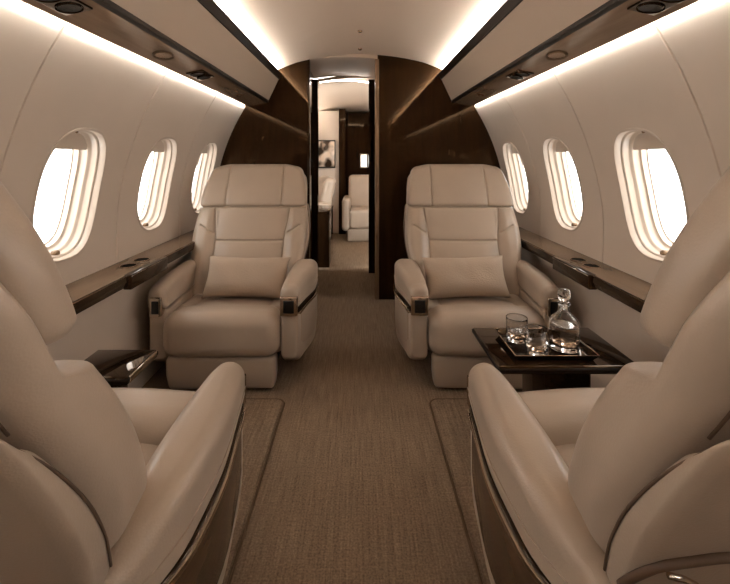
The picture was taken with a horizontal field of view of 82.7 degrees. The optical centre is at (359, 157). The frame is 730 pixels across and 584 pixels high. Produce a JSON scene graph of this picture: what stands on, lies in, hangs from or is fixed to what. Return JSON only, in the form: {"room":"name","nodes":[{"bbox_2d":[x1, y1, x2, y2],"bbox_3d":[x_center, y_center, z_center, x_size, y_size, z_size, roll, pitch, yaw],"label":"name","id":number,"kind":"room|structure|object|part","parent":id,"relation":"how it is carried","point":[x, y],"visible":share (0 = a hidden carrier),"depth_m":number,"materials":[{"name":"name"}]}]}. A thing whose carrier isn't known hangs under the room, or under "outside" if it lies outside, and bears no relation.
{"room":"aircraft cabin","nodes":[
{"label":"aircraft cabin","id":0,"kind":"room"},
{"bbox_2d":[84,350,157,387],"bbox_3d":[-0.874,0.919,1.460,0.232,0.400,0.206,0,0,0],"label":"side table","id":1,"kind":"object","parent":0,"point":[119,368],"visible":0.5,"depth_m":1.46,"materials":[{"name":"brown wood"}]},
{"bbox_3d":[-0.761,0.732,1.460,0.008,0.022,0.180,0,0,0],"label":"trim","id":2,"kind":"part","parent":1,"relation":"part of","materials":[{"name":"silver metal"}]},
{"bbox_2d":[0,0,244,387],"bbox_3d":[-1.042,0.330,0.940,0.259,1.600,4.792,0,0,0],"label":"wall","id":3,"kind":"structure","parent":0,"point":[58,77],"depth_m":1.74,"materials":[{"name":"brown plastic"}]},
{"bbox_2d":[34,0,92,14],"bbox_3d":[-0.815,-0.424,1.120,0.082,0.028,0.170,0,0,0],"label":"light","id":4,"kind":"object","parent":3,"relation":"attached to","point":[65,7],"visible":1,"depth_m":1.15,"materials":[{"name":"black plastic"}]},
{"bbox_2d":[31,128,106,262],"bbox_3d":[-1.159,0.142,1.625,0.203,0.521,0.368,0,0,0],"label":"window","id":5,"kind":"structure","parent":3,"relation":"in","point":[72,233],"depth_m":1.75,"materials":[{"name":"beige plastic"}]},
{"bbox_3d":[-1.193,0.373,1.625,0.022,0.026,0.026,0,0,0],"label":"shade knob","id":6,"kind":"part","parent":5,"relation":"part of","materials":[{"name":"brown plastic"}]},
{"bbox_2d":[66,230,193,301],"bbox_3d":[-1.080,0.513,0.929,0.160,0.034,4.758,0,0,0],"label":"trim","id":7,"kind":"structure","parent":3,"relation":"attached to","point":[77,289],"depth_m":1.84,"materials":[{"name":"brown wood"}]},
{"bbox_2d":[119,263,136,267],"bbox_3d":[-1.075,0.500,1.925,0.075,0.006,0.075,0,0,0],"label":"cup holder","id":8,"kind":"object","parent":7,"relation":"on","point":[129,265],"visible":0.98,"depth_m":1.93,"materials":[{"name":"brown metal"}]},
{"bbox_2d":[133,257,149,261],"bbox_3d":[-1.075,0.500,2.040,0.075,0.006,0.075,0,0,0],"label":"cup holder","id":9,"kind":"object","parent":7,"relation":"on","point":[143,258],"visible":0.98,"depth_m":2.04,"materials":[{"name":"brown metal"}]},
{"bbox_2d":[76,252,189,315],"bbox_3d":[-1.060,0.557,0.929,0.080,0.055,4.758,0,0,0],"label":"trim","id":10,"kind":"structure","parent":3,"relation":"attached to","point":[189,252],"depth_m":1.70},
{"bbox_2d":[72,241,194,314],"bbox_3d":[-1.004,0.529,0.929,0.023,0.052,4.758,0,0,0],"label":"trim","id":11,"kind":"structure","parent":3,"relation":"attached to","point":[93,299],"depth_m":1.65,"materials":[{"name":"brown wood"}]},
{"bbox_2d":[20,0,265,105],"bbox_3d":[-0.817,-0.432,0.929,0.138,0.043,4.758,0,0,0],"label":"overhead service panel","id":12,"kind":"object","parent":3,"relation":"attached to","point":[101,22],"depth_m":1.52,"materials":[{"name":"brown wood"}]},
{"bbox_2d":[124,257,167,289],"bbox_3d":[-0.999,0.534,1.950,0.038,0.065,0.340,0,0,0],"label":"pocket","id":13,"kind":"object","parent":3,"relation":"attached to","point":[140,275],"visible":0.97,"depth_m":1.91,"materials":[{"name":"brown wood"}]},
{"bbox_2d":[136,137,177,230],"bbox_3d":[-1.159,0.142,2.310,0.203,0.521,0.368,0,0,0],"label":"window","id":14,"kind":"structure","parent":3,"relation":"in","point":[152,215],"depth_m":2.44,"materials":[{"name":"beige plastic"}]},
{"bbox_2d":[152,51,173,59],"bbox_3d":[-0.815,-0.425,1.720,0.072,0.022,0.122,0,0,4],"label":"light","id":15,"kind":"object","parent":3,"relation":"attached to","point":[161,55],"visible":1,"depth_m":1.72,"materials":[{"name":"brown plastic"}]},
{"bbox_2d":[186,69,213,79],"bbox_3d":[-0.815,-0.424,2.120,0.082,0.028,0.170,0,0,0],"label":"light","id":16,"kind":"object","parent":3,"relation":"attached to","point":[201,74],"visible":1,"depth_m":2.10,"materials":[{"name":"black plastic"}]},
{"bbox_2d":[191,142,217,213],"bbox_3d":[-1.159,0.142,2.995,0.203,0.521,0.368,0,0,0],"label":"window","id":17,"kind":"structure","parent":3,"relation":"in","point":[206,161],"depth_m":3.13,"materials":[{"name":"beige plastic"}]},
{"bbox_2d":[310,71,314,260],"bbox_3d":[-0.463,0.170,3.726,0.035,1.920,0.748,0,0,0],"label":"door frame","id":18,"kind":"structure","parent":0,"point":[312,79],"depth_m":3.89,"materials":[{"name":"brown wood"}]},
{"bbox_2d":[308,59,309,258],"bbox_3d":[-0.409,0.170,3.339,0.015,1.919,0.066,0,0,0],"label":"trim","id":19,"kind":"structure","parent":18,"relation":"attached to","point":[309,59],"depth_m":3.31,"materials":[{"name":"brown wood"}]},
{"bbox_2d":[318,111,338,232],"bbox_3d":[-0.750,0.210,6.275,0.900,1.840,0.050,0,0,0],"label":"wall","id":20,"kind":"structure","parent":0,"point":[328,121],"depth_m":6.25,"materials":[{"name":"beige paint"}]},
{"bbox_2d":[318,140,334,167],"bbox_3d":[-0.500,-0.060,6.232,0.260,0.420,0.033,0,0,0],"label":"painting","id":21,"kind":"object","parent":20,"relation":"attached to","point":[326,148],"visible":1,"depth_m":6.22,"materials":[{"name":"multicoloured paper"}]},
{"bbox_2d":[142,231,521,583],"bbox_3d":[0.000,1.155,3.550,2.400,0.050,10.100,0,0,0],"label":"floor","id":22,"kind":"structure","parent":0,"point":[356,486],"depth_m":1.53,"materials":[{"name":"carpet"}]},
{"bbox_2d":[148,164,318,388],"bbox_3d":[-0.640,0.586,2.408,0.798,1.088,0.920,0,0,-1],"label":"armchair","id":23,"kind":"object","parent":22,"relation":"on","point":[247,210],"visible":0.89,"depth_m":2.17,"materials":[{"name":"beige leather"}]},
{"bbox_3d":[-0.983,0.875,2.305,0.094,0.270,0.616,0,0,-1],"label":"armrest","id":24,"kind":"part","parent":23,"relation":"part of","materials":[{"name":"leather"}]},
{"bbox_2d":[178,294,280,351],"bbox_3d":[-0.674,0.880,2.335,0.560,0.238,0.470,0,0,-1],"label":"seat cushion","id":25,"kind":"object","parent":23,"relation":"on","point":[188,299],"depth_m":2.23,"materials":[{"name":"leather"}]},
{"bbox_2d":[201,256,290,298],"bbox_3d":[-0.628,0.662,2.308,0.464,0.218,0.201,0,0,2],"label":"throw pillow","id":26,"kind":"object","parent":23,"relation":"on","point":[227,276],"visible":0.97,"depth_m":2.24,"materials":[{"name":"beige fabric"}]},
{"bbox_3d":[-0.678,0.445,2.614,0.700,0.750,0.507,0,0,-1],"label":"backrest","id":27,"kind":"part","parent":23,"relation":"part of","materials":[{"name":"leather"}]},
{"bbox_3d":[-0.319,0.875,2.314,0.136,0.270,0.616,0,0,-1],"label":"armrest","id":28,"kind":"part","parent":23,"relation":"part of","materials":[{"name":"leather"}]},
{"bbox_3d":[-0.283,0.858,2.320,0.076,0.193,0.530,0,0,-3],"label":"panel","id":29,"kind":"part","parent":23,"relation":"part of","materials":[{"name":"leather"}]},
{"bbox_2d":[222,398,284,583],"bbox_3d":[-0.702,1.125,0.270,0.717,0.011,3.339,0,0,0],"label":"carpet runner","id":30,"kind":"object","parent":22,"relation":"on","point":[263,415],"visible":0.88,"depth_m":1.57,"materials":[{"name":"brown carpet"}]},
{"bbox_2d":[0,181,245,583],"bbox_3d":[-0.690,0.535,0.832,0.785,1.167,0.930,0,0,1],"label":"armchair","id":31,"kind":"object","parent":30,"relation":"on","point":[100,483],"visible":1,"depth_m":0.59,"materials":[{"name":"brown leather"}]},
{"bbox_3d":[-0.720,0.434,0.626,0.700,0.750,0.507,0,0,0],"label":"backrest","id":32,"kind":"part","parent":31,"relation":"part of","materials":[{"name":"leather"}]},
{"bbox_2d":[140,443,157,465],"bbox_3d":[-0.717,0.869,0.905,0.560,0.238,0.470,0,0,0],"label":"seat cushion","id":33,"kind":"object","parent":31,"relation":"on","point":[148,449],"depth_m":1.08,"materials":[{"name":"leather"}]},
{"bbox_3d":[-0.339,0.847,0.922,0.059,0.193,0.530,0,0,3],"label":"panel","id":34,"kind":"part","parent":31,"relation":"part of","materials":[{"name":"brown wood"}]},
{"bbox_3d":[-0.373,0.864,0.928,0.116,0.270,0.616,0,0,0],"label":"armrest","id":35,"kind":"part","parent":31,"relation":"part of","materials":[{"name":"wood"}]},
{"bbox_2d":[318,205,332,267],"bbox_3d":[-0.417,0.840,4.545,0.215,0.580,0.560,0,0,0],"label":"credenza","id":36,"kind":"object","parent":22,"relation":"on","point":[325,212],"visible":0.59,"depth_m":4.27,"materials":[{"name":"brown wood"}]},
{"bbox_2d":[318,176,335,204],"bbox_3d":[-0.699,0.690,5.356,0.684,0.880,0.690,0,0,-17],"label":"chair","id":37,"kind":"object","parent":22,"relation":"on","point":[326,185],"visible":0.23,"depth_m":5.18,"materials":[{"name":"leather"}]},
{"bbox_3d":[-0.653,0.770,5.067,0.580,0.440,0.110,0,0,-17],"label":"armrest","id":38,"kind":"part","parent":37,"relation":"part of","materials":[{"name":"leather"}]},
{"bbox_2d":[342,175,367,240],"bbox_3d":[0.100,0.690,5.922,0.690,0.880,0.684,0,0,0],"label":"chair","id":39,"kind":"object","parent":22,"relation":"on","point":[354,204],"visible":0.51,"depth_m":5.61,"materials":[{"name":"leather"}]},
{"bbox_3d":[-0.190,0.770,5.880,0.110,0.440,0.580,0,0,0],"label":"armrest","id":40,"kind":"part","parent":39,"relation":"part of","materials":[{"name":"leather"}]},
{"bbox_3d":[0.100,0.550,6.140,0.540,0.600,0.248,0,0,0],"label":"backrest","id":41,"kind":"part","parent":39,"relation":"part of","materials":[{"name":"leather"}]},
{"bbox_3d":[0.100,0.830,5.850,0.500,0.260,0.540,0,0,0],"label":"seat","id":42,"kind":"part","parent":39,"relation":"part of","materials":[{"name":"leather"}]},
{"bbox_2d":[429,398,490,583],"bbox_3d":[0.688,1.125,0.270,0.744,0.011,3.339,0,0,0],"label":"floor panel","id":43,"kind":"object","parent":22,"relation":"on","point":[450,417],"visible":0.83,"depth_m":1.54,"materials":[{"name":"brown carpet"}]},
{"bbox_2d":[472,328,633,391],"bbox_3d":[0.676,0.894,1.490,0.464,0.449,0.316,0,0,0],"label":"side table","id":44,"kind":"object","parent":43,"relation":"on","point":[536,374],"visible":0.34,"depth_m":1.40,"materials":[{"name":"brown wood"}]},
{"bbox_2d":[494,328,599,359],"bbox_3d":[0.648,0.658,1.470,0.278,0.022,0.222,0,0,0],"label":"serving tray","id":45,"kind":"object","parent":44,"relation":"on","point":[585,352],"visible":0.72,"depth_m":1.41,"materials":[{"name":"brown wood"}]},
{"bbox_2d":[506,313,527,343],"bbox_3d":[0.572,0.623,1.515,0.076,0.084,0.076,0,0,-14],"label":"tumbler","id":46,"kind":"object","parent":45,"relation":"on","point":[515,323],"visible":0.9,"depth_m":1.49,"materials":[{"name":"clear glass"}]},
{"bbox_2d":[525,324,548,354],"bbox_3d":[0.602,0.623,1.415,0.076,0.084,0.076,0,0,-6],"label":"tumbler","id":47,"kind":"object","parent":45,"relation":"on","point":[536,336],"visible":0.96,"depth_m":1.39,"materials":[{"name":"clear glass"}]},
{"bbox_2d":[549,288,579,353],"bbox_3d":[0.714,0.561,1.452,0.099,0.207,0.099,0,0,0],"label":"decanter","id":48,"kind":"object","parent":45,"relation":"on","point":[564,328],"visible":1,"depth_m":1.42,"materials":[{"name":"clear glass"}]},
{"bbox_2d":[467,166,729,583],"bbox_3d":[0.675,0.535,0.832,0.784,1.167,0.930,0,0,-2],"label":"armchair","id":49,"kind":"object","parent":43,"relation":"on","point":[626,481],"visible":1,"depth_m":0.56,"materials":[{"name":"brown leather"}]},
{"bbox_3d":[0.357,0.864,0.921,0.116,0.270,0.616,0,0,-2],"label":"armrest","id":50,"kind":"part","parent":49,"relation":"part of","materials":[{"name":"leather"}]},
{"bbox_3d":[0.324,0.847,0.915,0.059,0.193,0.530,0,0,-4],"label":"panel","id":51,"kind":"part","parent":49,"relation":"part of","materials":[{"name":"brown wood"}]},
{"bbox_2d":[555,443,575,467],"bbox_3d":[0.702,0.869,0.905,0.560,0.238,0.470,0,0,-2],"label":"seat cushion","id":52,"kind":"object","parent":49,"relation":"on","point":[566,450],"depth_m":1.07,"materials":[{"name":"leather"}]},
{"bbox_3d":[0.709,0.434,0.626,0.700,0.750,0.507,0,0,-2],"label":"backrest","id":53,"kind":"part","parent":49,"relation":"part of","materials":[{"name":"leather"}]},
{"bbox_3d":[0.425,0.556,0.545,0.050,0.031,0.011,0,0,-13],"label":"chrome pull","id":54,"kind":"part","parent":49,"relation":"part of","materials":[{"name":"silver metal"}]},
{"bbox_2d":[394,164,559,388],"bbox_3d":[0.594,0.586,2.409,0.798,1.088,0.920,0,0,2],"label":"armchair","id":55,"kind":"object","parent":22,"relation":"on","point":[452,210],"visible":0.86,"depth_m":2.40,"materials":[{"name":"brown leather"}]},
{"bbox_3d":[0.235,0.858,2.328,0.076,0.193,0.530,0,0,4],"label":"panel","id":56,"kind":"part","parent":55,"relation":"part of","materials":[{"name":"leather"}]},
{"bbox_3d":[0.271,0.875,2.321,0.136,0.270,0.616,0,0,2],"label":"armrest","id":57,"kind":"part","parent":55,"relation":"part of","materials":[{"name":"leather"}]},
{"bbox_3d":[0.635,0.445,2.614,0.700,0.750,0.507,0,0,2],"label":"backrest","id":58,"kind":"part","parent":55,"relation":"part of","materials":[{"name":"leather"}]},
{"bbox_2d":[421,255,510,299],"bbox_3d":[0.584,0.662,2.308,0.469,0.221,0.197,0,0,0],"label":"throw pillow","id":59,"kind":"object","parent":55,"relation":"on","point":[473,276],"visible":0.99,"depth_m":2.24,"materials":[{"name":"beige fabric"}]},
{"bbox_2d":[428,294,532,351],"bbox_3d":[0.626,0.880,2.335,0.560,0.238,0.470,0,0,2],"label":"seat cushion","id":60,"kind":"object","parent":55,"relation":"on","point":[523,300],"depth_m":2.23,"materials":[{"name":"leather"}]},
{"bbox_3d":[0.934,0.875,2.299,0.094,0.270,0.616,0,0,2],"label":"armrest","id":61,"kind":"part","parent":55,"relation":"part of","materials":[{"name":"leather"}]},
{"bbox_2d":[339,109,345,233],"bbox_3d":[-0.265,0.200,6.250,0.100,1.860,0.180,0,0,0],"label":"wall","id":62,"kind":"structure","parent":0,"point":[342,112],"depth_m":6.16,"materials":[{"name":"brown wood"}]},
{"bbox_2d":[310,58,374,78],"bbox_3d":[-0.130,-0.797,3.727,0.920,0.085,0.746,0,0,0],"label":"ceiling","id":63,"kind":"structure","parent":0,"point":[328,67],"depth_m":3.68,"materials":[{"name":"beige"}]},
{"bbox_2d":[315,79,374,272],"bbox_3d":[-0.125,0.180,4.110,0.750,1.900,0.080,0,0,0],"label":"door frame","id":64,"kind":"structure","parent":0,"point":[371,85],"depth_m":4.07,"materials":[{"name":"black wood"}]},
{"bbox_2d":[318,76,374,118],"bbox_3d":[0.000,-0.645,6.200,2.400,0.350,4.200,0,0,0],"label":"ceiling","id":65,"kind":"structure","parent":0,"point":[352,96],"depth_m":5.05,"materials":[{"name":"beige paint"}]},
{"bbox_2d":[320,80,368,82],"bbox_3d":[-0.150,-0.760,4.130,0.502,0.033,0.010,0,0,0],"label":"light strip","id":66,"kind":"object","parent":65,"relation":"attached to","point":[331,80],"visible":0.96,"depth_m":4.13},
{"bbox_2d":[346,119,346,194],"bbox_3d":[0.000,0.130,8.325,2.400,2.000,0.050,0,0,0],"label":"wall","id":67,"kind":"structure","parent":0,"point":[346,119],"depth_m":8.30,"materials":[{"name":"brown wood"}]},
{"bbox_2d":[347,112,367,194],"bbox_3d":[0.492,0.185,6.925,1.415,1.890,0.050,0,0,0],"label":"wall","id":68,"kind":"structure","parent":0,"point":[357,122],"depth_m":6.90,"materials":[{"name":"brown wood"}]},
{"bbox_2d":[360,154,367,167],"bbox_3d":[0.062,0.048,6.890,0.125,0.235,0.024,0,0,0],"label":"window","id":69,"kind":"structure","parent":68,"relation":"in","point":[363,157],"depth_m":6.88,"materials":[{"name":"white glass"}]},
{"bbox_3d":[0.062,0.048,6.882,0.089,0.195,0.008,0,0,0],"label":"pane","id":70,"kind":"part","parent":69,"relation":"part of","materials":[{"name":"white glass"}]},
{"bbox_2d":[214,0,505,69],"bbox_3d":[0.000,-0.659,0.946,1.860,0.378,4.792,0,0,0],"label":"ceiling","id":71,"kind":"structure","parent":0,"point":[276,27],"depth_m":2.38,"materials":[{"name":"beige"}]},
{"bbox_2d":[290,24,429,61],"bbox_3d":[0.000,-0.805,2.965,1.000,0.084,0.690,0,0,0],"label":"ceiling panel","id":72,"kind":"object","parent":71,"relation":"attached to","point":[344,39],"visible":1,"depth_m":2.98,"materials":[{"name":"beige"}]},
{"bbox_2d":[220,54,500,299],"bbox_3d":[0.000,0.139,3.335,2.320,1.982,0.046,0,0,0],"label":"wall","id":73,"kind":"structure","parent":0,"point":[419,122],"depth_m":3.31,"materials":[{"name":"brown wood"}]},
{"bbox_2d":[92,0,268,102],"bbox_3d":[-0.738,-0.451,0.929,0.020,0.022,4.758,0,0,0],"label":"trim","id":74,"kind":"structure","parent":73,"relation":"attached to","point":[111,6],"depth_m":1.56,"materials":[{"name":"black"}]},
{"bbox_2d":[111,0,278,99],"bbox_3d":[-0.693,-0.553,0.929,0.104,0.194,4.758,0,0,0],"label":"ceiling panel","id":75,"kind":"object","parent":73,"relation":"attached to","point":[188,23],"depth_m":1.83,"materials":[{"name":"beige plastic"}]},
{"bbox_2d":[197,0,281,78],"bbox_3d":[-0.639,-0.651,0.929,0.034,0.049,4.758,0,0,0],"label":"trim","id":76,"kind":"structure","parent":73,"relation":"attached to","point":[211,6],"depth_m":2.13,"materials":[{"name":"black"}]},
{"bbox_2d":[375,59,378,299],"bbox_3d":[0.136,0.170,3.339,0.032,1.919,0.066,0,0,0],"label":"trim","id":77,"kind":"structure","parent":73,"relation":"attached to","point":[376,60],"depth_m":3.31,"materials":[{"name":"brown wood"}]},
{"bbox_2d":[438,0,522,78],"bbox_3d":[0.639,-0.651,0.929,0.034,0.049,4.758,0,0,0],"label":"trim","id":78,"kind":"structure","parent":73,"relation":"attached to","point":[508,6],"depth_m":2.13,"materials":[{"name":"black"}]},
{"bbox_2d":[441,0,608,99],"bbox_3d":[0.693,-0.553,0.929,0.104,0.194,4.758,0,0,0],"label":"ceiling panel","id":79,"kind":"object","parent":73,"relation":"attached to","point":[531,23],"depth_m":1.83,"materials":[{"name":"beige plastic"}]},
{"bbox_2d":[451,0,627,102],"bbox_3d":[0.738,-0.451,0.929,0.020,0.022,4.758,0,0,0],"label":"trim","id":80,"kind":"structure","parent":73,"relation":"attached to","point":[608,6],"depth_m":1.56,"materials":[{"name":"black"}]},
{"bbox_2d":[475,0,729,387],"bbox_3d":[1.042,0.330,0.940,0.259,1.600,4.792,0,0,0],"label":"wall","id":81,"kind":"structure","parent":0,"point":[668,77],"depth_m":1.71,"materials":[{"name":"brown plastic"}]},
{"bbox_2d":[502,142,528,213],"bbox_3d":[1.159,0.142,2.995,0.203,0.521,0.368,0,0,0],"label":"window","id":82,"kind":"structure","parent":81,"relation":"in","point":[513,161],"depth_m":3.13,"materials":[{"name":"beige plastic"}]},
{"bbox_2d":[506,69,533,79],"bbox_3d":[0.815,-0.424,2.120,0.082,0.028,0.170,0,0,0],"label":"light","id":83,"kind":"object","parent":81,"relation":"attached to","point":[518,74],"visible":1,"depth_m":2.10,"materials":[{"name":"black metal"}]},
{"bbox_2d":[546,51,567,59],"bbox_3d":[0.815,-0.425,1.720,0.072,0.022,0.122,0,0,4],"label":"light","id":84,"kind":"object","parent":81,"relation":"attached to","point":[555,55],"visible":1,"depth_m":1.72,"materials":[{"name":"brown plastic"}]},
{"bbox_2d":[542,137,583,230],"bbox_3d":[1.159,0.142,2.310,0.203,0.521,0.368,0,0,0],"label":"window","id":85,"kind":"structure","parent":81,"relation":"in","point":[567,215],"depth_m":2.44,"materials":[{"name":"beige plastic"}]},
{"bbox_2d":[552,257,596,289],"bbox_3d":[1.000,0.534,1.950,0.040,0.065,0.340,0,0,0],"label":"pocket","id":86,"kind":"object","parent":81,"relation":"attached to","point":[583,277],"visible":0.94,"depth_m":1.91,"materials":[{"name":"brown wood"}]},
{"bbox_2d":[454,0,699,105],"bbox_3d":[0.817,-0.432,0.929,0.138,0.043,4.758,0,0,0],"label":"trim","id":87,"kind":"structure","parent":81,"relation":"attached to","point":[618,22],"depth_m":1.52,"materials":[{"name":"brown wood"}]},
{"bbox_2d":[521,247,640,313],"bbox_3d":[1.060,0.557,0.929,0.080,0.055,4.758,0,0,0],"label":"trim","id":88,"kind":"structure","parent":81,"relation":"attached to","point":[521,247],"depth_m":1.73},
{"bbox_2d":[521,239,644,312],"bbox_3d":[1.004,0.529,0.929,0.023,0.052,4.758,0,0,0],"label":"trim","id":89,"kind":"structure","parent":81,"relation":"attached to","point":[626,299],"depth_m":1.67,"materials":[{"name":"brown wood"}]},
{"bbox_2d":[518,226,651,302],"bbox_3d":[1.080,0.513,0.929,0.160,0.034,4.758,0,0,0],"label":"trim","id":90,"kind":"structure","parent":81,"relation":"attached to","point":[633,285],"depth_m":1.88,"materials":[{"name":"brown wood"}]},
{"bbox_2d":[570,257,586,261],"bbox_3d":[1.075,0.500,2.040,0.075,0.006,0.075,0,0,0],"label":"cup holder","id":91,"kind":"object","parent":90,"relation":"on","point":[573,258],"visible":0.99,"depth_m":2.04,"materials":[{"name":"brown metal"}]},
{"bbox_2d":[583,263,600,267],"bbox_3d":[1.075,0.500,1.925,0.075,0.006,0.075,0,0,0],"label":"cup holder","id":92,"kind":"object","parent":90,"relation":"on","point":[589,265],"visible":0.99,"depth_m":1.93,"materials":[{"name":"brown metal"}]},
{"bbox_2d":[613,128,688,262],"bbox_3d":[1.159,0.142,1.625,0.203,0.521,0.368,0,0,0],"label":"window","id":93,"kind":"structure","parent":81,"relation":"in","point":[647,233],"depth_m":1.75,"materials":[{"name":"beige plastic"}]},
{"bbox_3d":[1.193,0.373,1.625,0.022,0.026,0.026,0,0,0],"label":"shade knob","id":94,"kind":"part","parent":93,"relation":"part of","materials":[{"name":"brown plastic"}]},
{"bbox_2d":[627,0,685,14],"bbox_3d":[0.815,-0.424,1.120,0.082,0.028,0.170,0,0,0],"label":"light","id":95,"kind":"object","parent":81,"relation":"attached to","point":[651,7],"visible":1,"depth_m":1.15,"materials":[{"name":"brown metal"}]}
]}

